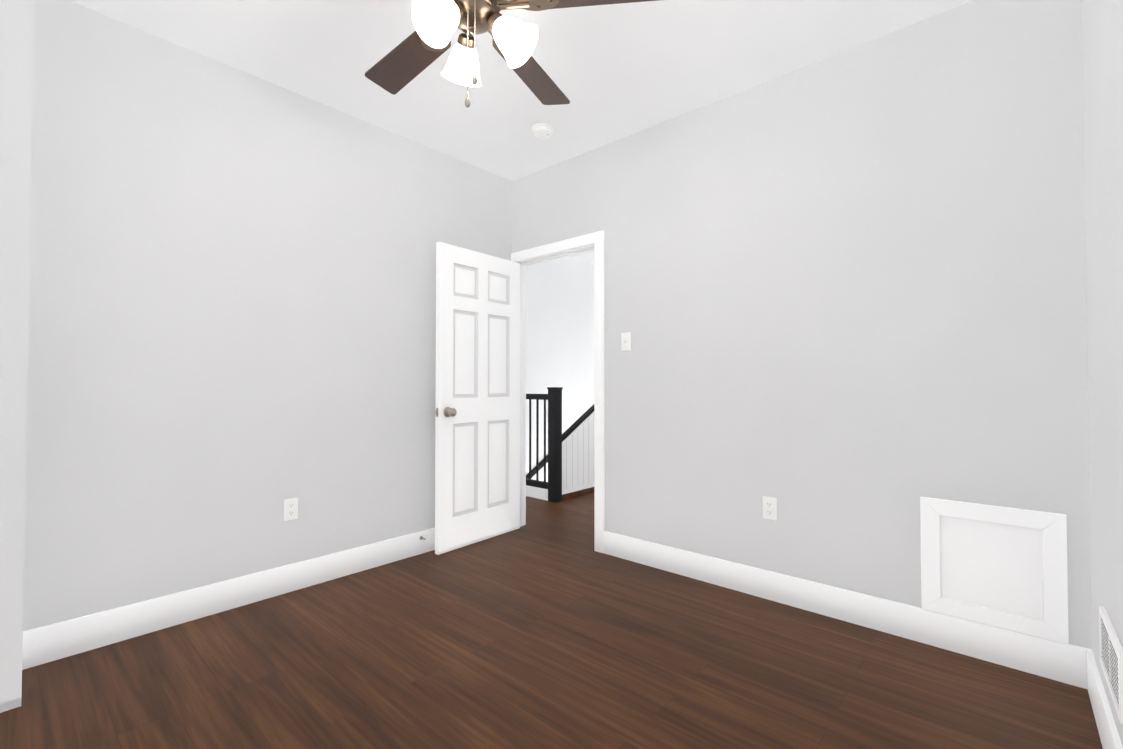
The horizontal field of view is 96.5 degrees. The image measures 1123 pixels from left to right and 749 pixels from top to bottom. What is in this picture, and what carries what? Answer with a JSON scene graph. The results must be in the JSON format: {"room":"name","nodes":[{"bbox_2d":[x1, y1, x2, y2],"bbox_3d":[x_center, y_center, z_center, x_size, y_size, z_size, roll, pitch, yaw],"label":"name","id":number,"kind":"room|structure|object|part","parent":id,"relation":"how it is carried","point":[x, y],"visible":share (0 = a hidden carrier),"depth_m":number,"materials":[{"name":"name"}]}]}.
{"room":"empty bedroom","nodes":[
{"label":"empty bedroom","id":0,"kind":"room"},
{"bbox_2d":[0,0,33,712],"bbox_3d":[-2.037,-0.204,1.811,0.330,2.700,0.143,-1,-1,42],"label":"wall","id":1,"kind":"structure","parent":0,"point":[16,48],"depth_m":1.73,"materials":[{"name":"paint"}]},
{"bbox_2d":[23,0,511,630],"bbox_3d":[-1.610,-0.190,2.621,0.110,2.700,3.560,-1,-1,42],"label":"wall","id":2,"kind":"structure","parent":0,"point":[231,310],"depth_m":2.44,"materials":[{"name":"paint"}]},
{"bbox_2d":[22,528,434,669],"bbox_3d":[-1.244,1.093,2.917,0.015,0.145,2.597,-1,-1,42],"label":"baseboard","id":3,"kind":"structure","parent":2,"relation":"attached to","point":[52,642],"depth_m":2.38,"materials":[{"name":"paint"}]},
{"bbox_2d":[284,497,297,520],"bbox_3d":[-1.452,0.723,2.693,0.008,0.116,0.072,-1,-1,42],"label":"outlet","id":4,"kind":"object","parent":2,"relation":"attached to","point":[290,508],"visible":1,"depth_m":2.69,"materials":[{"name":"white plastic"}]},
{"bbox_2d":[69,0,972,263],"bbox_3d":[0.243,-1.580,3.211,4.526,0.100,6.870,-1,-1,42],"label":"ceiling","id":5,"kind":"structure","parent":0,"point":[614,72],"depth_m":2.43,"materials":[{"name":"paint"}]},
{"bbox_2d":[365,0,657,107],"bbox_3d":[-0.336,-1.216,1.764,1.267,0.677,1.319,-1,-1,42],"label":"ceiling fan","id":6,"kind":"object","parent":5,"relation":"hanging from","point":[412,56],"visible":1,"depth_m":1.76,"materials":[{"name":"brown wood"}]},
{"bbox_3d":[-0.628,-1.270,2.035,0.470,0.007,0.144,-1,-12,43],"label":"blade","id":7,"kind":"part","parent":6,"relation":"part of","materials":[{"name":"brown wood"}]},
{"bbox_3d":[-0.395,-1.144,1.610,0.150,0.154,0.155,-1,-1,42],"label":"lamp shade","id":8,"kind":"part","parent":6,"relation":"part of","materials":[{"name":"white glass"}]},
{"bbox_3d":[-0.350,-1.217,1.673,0.066,0.089,0.090,-1,-1,42],"label":"arm","id":9,"kind":"part","parent":6,"relation":"part of"},
{"bbox_3d":[-0.362,-1.139,1.879,0.154,0.155,0.143,-1,-1,42],"label":"lamp shade","id":10,"kind":"part","parent":6,"relation":"part of","materials":[{"name":"white glass"}]},
{"bbox_3d":[-0.333,-1.215,1.806,0.087,0.089,0.068,-1,-1,42],"label":"arm","id":11,"kind":"part","parent":6,"relation":"part of"},
{"bbox_3d":[-0.229,-1.216,1.727,0.084,0.089,0.074,-1,-1,42],"label":"arm","id":12,"kind":"part","parent":6,"relation":"part of"},
{"bbox_3d":[-0.148,-1.142,1.718,0.152,0.155,0.146,-1,-1,42],"label":"lamp shade","id":13,"kind":"part","parent":6,"relation":"part of","materials":[{"name":"white glass"}]},
{"bbox_3d":[-0.119,-1.269,2.132,0.144,0.007,0.470,12,4,25],"label":"blade","id":14,"kind":"part","parent":6,"relation":"part of","materials":[{"name":"brown wood"}]},
{"bbox_3d":[0.129,-1.277,1.678,0.470,0.007,0.144,0,10,7],"label":"blade","id":15,"kind":"part","parent":6,"relation":"part of","materials":[{"name":"brown wood"}]},
{"bbox_2d":[532,123,552,138],"bbox_3d":[-0.118,-1.512,3.123,0.136,0.040,0.136,-1,-1,42],"label":"smoke detector","id":16,"kind":"object","parent":5,"relation":"attached to","point":[542,130],"visible":1,"depth_m":3.09,"materials":[{"name":"white plastic"}]},
{"bbox_2d":[0,492,1102,748],"bbox_3d":[0.248,1.218,3.085,4.416,0.100,6.760,-1,-1,42],"label":"floor","id":17,"kind":"structure","parent":0,"point":[518,639],"depth_m":1.91,"materials":[{"name":"brown wood"}]},
{"bbox_2d":[526,387,562,502],"bbox_3d":[-0.370,0.663,5.018,0.932,1.075,0.108,-1,-1,42],"label":"rail","id":18,"kind":"object","parent":17,"relation":"on","point":[553,484],"visible":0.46,"depth_m":4.73,"materials":[{"name":"black paint"}]},
{"bbox_2d":[526,256,593,481],"bbox_3d":[-0.222,1.167,5.962,0.110,5.300,3.090,-1,-1,42],"label":"wall","id":19,"kind":"structure","parent":0,"point":[559,322],"depth_m":6.13,"materials":[{"name":"paint"}]},
{"bbox_2d":[526,485,547,500],"bbox_3d":[-0.408,1.149,5.043,0.830,0.105,0.060,-1,-1,42],"label":"trim","id":20,"kind":"structure","parent":19,"relation":"attached to","point":[537,492],"depth_m":4.85,"materials":[{"name":"paint"}]},
{"bbox_2d":[526,455,547,478],"bbox_3d":[0.111,0.768,6.235,0.030,1.187,2.077,-1,-1,42],"label":"railing","id":21,"kind":"object","parent":19,"relation":"attached to","point":[533,470],"depth_m":5.77,"materials":[{"name":"black paint"}]},
{"bbox_2d":[562,412,593,500],"bbox_3d":[0.732,0.307,5.644,0.087,1.809,2.297,-1,-1,42],"label":"wall","id":22,"kind":"structure","parent":0,"point":[577,461],"depth_m":4.96,"materials":[{"name":"paint"}]},
{"bbox_2d":[562,404,593,441],"bbox_3d":[0.728,0.024,5.653,0.060,1.288,2.294,-1,-1,42],"label":"cap rail","id":23,"kind":"object","parent":22,"relation":"on","point":[575,424],"depth_m":4.98,"materials":[{"name":"black paint"}]},
{"bbox_2d":[512,0,1091,648],"bbox_3d":[0.811,-0.185,2.922,3.326,2.700,0.110,-1,-1,42],"label":"wall","id":24,"kind":"structure","parent":0,"point":[844,298],"depth_m":2.35,"materials":[{"name":"paint"}]},
{"bbox_2d":[511,230,604,552],"bbox_3d":[-0.031,0.114,3.659,0.934,2.127,0.134,-1,-1,42],"label":"door frame","id":25,"kind":"structure","parent":24,"relation":"attached to","point":[594,241],"depth_m":3.35,"materials":[{"name":"paint"}]},
{"bbox_2d":[435,242,519,554],"bbox_3d":[-0.568,0.153,3.550,0.171,2.025,0.784,-1,-1,39],"label":"door","id":26,"kind":"structure","parent":25,"relation":"attached to","point":[477,452],"depth_m":3.50,"materials":[{"name":"paint"}]},
{"bbox_2d":[621,332,630,350],"bbox_3d":[0.407,-0.210,3.196,0.072,0.116,0.018,-1,-1,42],"label":"light switch","id":27,"kind":"object","parent":24,"relation":"attached to","point":[626,341],"visible":1,"depth_m":3.20,"materials":[{"name":"white plastic"}]},
{"bbox_2d":[763,496,776,520],"bbox_3d":[1.075,0.692,2.592,0.072,0.116,0.008,-1,-1,42],"label":"outlet","id":28,"kind":"object","parent":24,"relation":"attached to","point":[770,508],"visible":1,"depth_m":2.59,"materials":[{"name":"white plastic"}]},
{"bbox_2d":[603,531,1077,686],"bbox_3d":[1.097,1.087,2.561,2.195,0.145,0.017,-1,-1,42],"label":"baseboard","id":29,"kind":"structure","parent":24,"relation":"attached to","point":[1073,665],"depth_m":2.28,"materials":[{"name":"paint"}]},
{"bbox_2d":[920,497,1068,644],"bbox_3d":[1.717,0.765,2.014,0.445,0.478,0.016,-1,-1,42],"label":"panel frame","id":30,"kind":"object","parent":24,"relation":"attached to","point":[1000,567],"visible":1,"depth_m":2.00,"materials":[{"name":"paint"}]},
{"bbox_2d":[1081,0,1122,745],"bbox_3d":[0.792,-0.226,0.483,0.110,2.700,3.560,-1,-1,42],"label":"wall","id":31,"kind":"structure","parent":0,"point":[1102,57],"depth_m":1.50,"materials":[{"name":"paint"}]},
{"bbox_2d":[1078,646,1122,748],"bbox_3d":[0.781,1.052,0.544,0.016,0.145,3.450,-1,-1,42],"label":"baseboard","id":32,"kind":"structure","parent":31,"relation":"attached to","point":[1089,678],"depth_m":1.61,"materials":[{"name":"paint"}]},
{"bbox_2d":[1099,605,1122,723],"bbox_3d":[1.567,0.811,1.429,0.012,0.178,0.380,-1,-1,42],"label":"air vent","id":33,"kind":"object","parent":31,"relation":"in","point":[1111,655],"visible":1,"depth_m":1.40,"materials":[{"name":"white metal"}]}
]}

